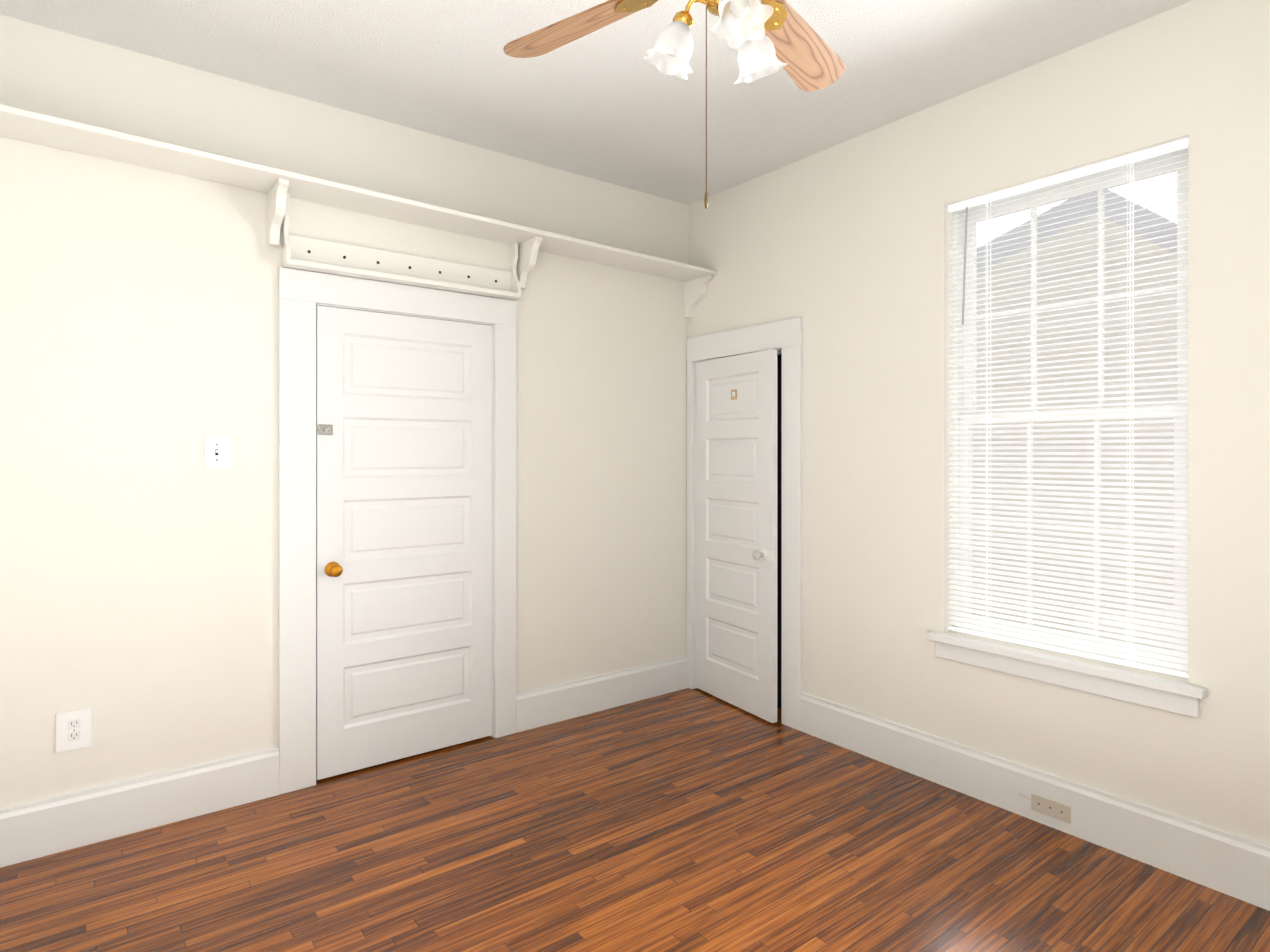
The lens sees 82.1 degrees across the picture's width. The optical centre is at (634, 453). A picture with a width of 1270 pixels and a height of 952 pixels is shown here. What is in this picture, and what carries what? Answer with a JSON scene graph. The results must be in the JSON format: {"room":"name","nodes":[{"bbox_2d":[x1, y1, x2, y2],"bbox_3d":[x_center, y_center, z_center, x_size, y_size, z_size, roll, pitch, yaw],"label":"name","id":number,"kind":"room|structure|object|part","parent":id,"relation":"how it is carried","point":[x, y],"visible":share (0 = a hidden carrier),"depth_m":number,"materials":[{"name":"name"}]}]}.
{"room":"empty bedroom","nodes":[
{"label":"empty bedroom","id":0,"kind":"room"},
{"bbox_2d":[0,15,688,808],"bbox_3d":[-1.157,-0.045,3.278,3.900,2.850,0.150,0,0,-37],"label":"wall","id":1,"kind":"structure","parent":0,"point":[138,541],"depth_m":2.81,"materials":[{"name":"paint"}]},
{"bbox_2d":[56,708,91,752],"bbox_3d":[-1.968,0.970,2.557,0.098,0.135,0.008,0,0,-37],"label":"electrical outlet plate","id":2,"kind":"object","parent":1,"relation":"attached to","point":[73,729],"visible":1,"depth_m":2.55,"materials":[{"name":"white plastic"}]},
{"bbox_2d":[204,436,228,467],"bbox_3d":[-1.617,-0.005,2.820,0.082,0.122,0.018,0,0,-37],"label":"switch plate","id":3,"kind":"object","parent":1,"relation":"attached to","point":[216,451],"visible":1,"depth_m":2.82,"materials":[{"name":"white plastic"}]},
{"bbox_2d":[0,655,687,867],"bbox_3d":[-1.106,1.285,3.211,3.600,0.190,0.020,0,0,-37],"label":"baseboard","id":4,"kind":"structure","parent":1,"relation":"attached to","point":[44,827],"depth_m":2.76,"materials":[{"name":"white wood"}]},
{"bbox_2d":[0,104,716,317],"bbox_3d":[-1.038,-0.924,3.120,3.599,0.335,0.244,0,0,-37],"label":"shelf","id":5,"kind":"object","parent":1,"relation":"attached to","point":[280,187],"visible":0.96,"depth_m":3.07,"materials":[{"name":"white wood"}]},
{"bbox_2d":[278,267,516,794],"bbox_3d":[-1.062,0.313,3.338,1.073,2.133,0.172,0,0,-37],"label":"door frame","id":6,"kind":"structure","parent":1,"relation":"attached to","point":[303,294],"depth_m":3.02,"materials":[{"name":"white wood"}]},
{"bbox_2d":[316,305,493,779],"bbox_3d":[-1.011,0.374,3.274,0.840,1.988,0.105,0,0,-37],"label":"entry door","id":7,"kind":"structure","parent":1,"relation":"in","point":[403,536],"depth_m":3.27,"materials":[{"name":"white wood"}]},
{"bbox_3d":[-1.260,0.490,3.061,0.064,0.064,0.070,0,0,-37],"label":"knob","id":8,"kind":"part","parent":7,"relation":"part of","materials":[{"name":"gold metal"}]},
{"bbox_2d":[0,0,1192,204],"bbox_3d":[0.135,-1.520,1.591,3.900,0.100,4.400,0,0,-37],"label":"ceiling","id":9,"kind":"structure","parent":0,"point":[608,104],"depth_m":2.76,"materials":[{"name":"white paint"}]},
{"bbox_2d":[503,0,844,208],"bbox_3d":[0.205,-1.020,1.691,1.012,0.898,1.013,0,0,-10],"label":"fan","id":10,"kind":"object","parent":9,"relation":"hanging from","point":[803,54],"visible":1,"depth_m":1.87,"materials":[{"name":"brown wood"}]},
{"bbox_3d":[-0.163,-1.140,1.951,0.471,0.006,0.144,0,14,35],"label":"blade","id":11,"kind":"part","parent":10,"relation":"part of","materials":[{"name":"brown wood"}]},
{"bbox_3d":[0.078,-0.965,1.735,0.127,0.129,0.121,0,0,19],"label":"lamp shade","id":12,"kind":"part","parent":10,"relation":"part of","materials":[{"name":"white glass"}]},
{"bbox_3d":[0.097,-0.980,1.728,0.049,0.071,0.044,0,0,19],"label":"bulb","id":13,"kind":"part","parent":10,"relation":"part of","materials":[{"name":"white glass"}]},
{"bbox_3d":[0.131,-1.037,1.716,0.086,0.070,0.051,0,0,19],"label":"arm","id":14,"kind":"part","parent":10,"relation":"part of"},
{"bbox_3d":[0.166,-0.802,1.692,0.009,0.470,0.009,0,0,-37],"label":"chain","id":15,"kind":"part","parent":10,"relation":"part of","materials":[{"name":"brown metal"}]},
{"bbox_3d":[0.226,-0.980,1.579,0.044,0.071,0.049,0,0,-11],"label":"bulb","id":16,"kind":"part","parent":10,"relation":"part of","materials":[{"name":"white glass"}]},
{"bbox_3d":[0.230,-0.965,1.559,0.121,0.129,0.127,0,0,-11],"label":"lamp shade","id":17,"kind":"part","parent":10,"relation":"part of","materials":[{"name":"white glass"}]},
{"bbox_3d":[0.264,-1.037,1.742,0.086,0.070,0.051,0,0,-41],"label":"arm","id":18,"kind":"part","parent":10,"relation":"part of"},
{"bbox_3d":[0.291,-0.980,1.765,0.049,0.071,0.044,0,0,-41],"label":"bulb","id":19,"kind":"part","parent":10,"relation":"part of","materials":[{"name":"white glass"}]},
{"bbox_3d":[0.306,-0.965,1.778,0.127,0.129,0.121,0,0,-41],"label":"lamp shade","id":20,"kind":"part","parent":10,"relation":"part of","materials":[{"name":"white glass"}]},
{"bbox_3d":[0.465,-1.140,2.059,0.144,0.006,0.471,-17,-10,34],"label":"blade","id":21,"kind":"part","parent":10,"relation":"part of","materials":[{"name":"brown wood"}]},
{"bbox_2d":[0,688,1269,951],"bbox_3d":[0.135,1.431,1.592,3.900,0.100,4.400,0,0,-37],"label":"floor","id":22,"kind":"structure","parent":0,"point":[690,820],"depth_m":2.43,"materials":[{"name":"brown wood"}]},
{"bbox_2d":[777,355,781,708],"bbox_3d":[0.888,0.279,4.217,0.510,2.200,1.048,0,0,-37],"label":"wall","id":23,"kind":"structure","parent":0,"point":[779,512],"depth_m":3.94,"materials":[{"name":"black"}]},
{"bbox_2d":[689,0,1269,845],"bbox_3d":[1.669,-0.045,2.672,0.150,2.850,4.250,0,0,-37],"label":"wall","id":24,"kind":"structure","parent":0,"point":[843,252],"depth_m":2.88,"materials":[{"name":"paint"}]},
{"bbox_2d":[693,349,776,722],"bbox_3d":[0.511,0.418,3.970,0.105,1.898,0.684,0,0,-31],"label":"closet door","id":25,"kind":"structure","parent":24,"relation":"in","point":[735,639],"depth_m":3.94,"materials":[{"name":"white wood"}]},
{"bbox_3d":[0.635,0.520,3.729,0.070,0.064,0.064,0,0,-31],"label":"knob","id":26,"kind":"part","parent":25,"relation":"part of","materials":[{"name":"white ceramic"}]},
{"bbox_2d":[687,317,801,730],"bbox_3d":[0.629,0.350,4.011,0.172,2.058,0.846,0,0,-37],"label":"door frame","id":27,"kind":"structure","parent":24,"relation":"attached to","point":[783,338],"depth_m":3.70,"materials":[{"name":"white wood"}]},
{"bbox_2d":[800,692,1269,910],"bbox_3d":[1.815,1.285,2.342,0.020,0.190,3.247,0,0,-37],"label":"baseboard","id":28,"kind":"structure","parent":24,"relation":"attached to","point":[1228,863],"depth_m":2.64,"materials":[{"name":"white wood"}]},
{"bbox_2d":[1018,793,1070,823],"bbox_3d":[1.517,1.308,2.708,0.007,0.060,0.186,0,0,-37],"label":"jack","id":29,"kind":"object","parent":28,"relation":"attached to","point":[1052,808],"visible":1,"depth_m":2.69,"materials":[{"name":"beige plastic"}]},
{"bbox_2d":[926,631,1206,717],"bbox_3d":[1.552,0.800,2.714,0.115,0.100,0.943,0,0,-37],"label":"window sill","id":30,"kind":"structure","parent":24,"relation":"attached to","point":[1164,694],"depth_m":2.62,"materials":[{"name":"white wood"}]},
{"bbox_2d":[952,148,1188,678],"bbox_3d":[1.632,-0.145,2.774,0.085,1.790,0.843,0,0,-37],"label":"window","id":31,"kind":"structure","parent":24,"relation":"in","point":[1102,197],"depth_m":2.77,"materials":[{"name":"white"}]},
{"bbox_2d":[948,137,1188,677],"bbox_3d":[1.569,-0.150,2.726,0.040,1.776,0.831,0,0,-37],"label":"window blind","id":32,"kind":"object","parent":31,"relation":"attached to","point":[1173,146],"visible":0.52,"depth_m":2.67,"materials":[{"name":"white plastic"}]},
{"label":"outside","id":33,"kind":"structure","parent":0,"visible":0},
{"bbox_2d":[973,171,1176,650],"bbox_3d":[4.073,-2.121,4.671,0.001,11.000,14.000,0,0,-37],"label":"window glass","id":34,"kind":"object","parent":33,"point":[1109,238],"depth_m":5.56,"materials":[{"name":"white"}]}
]}

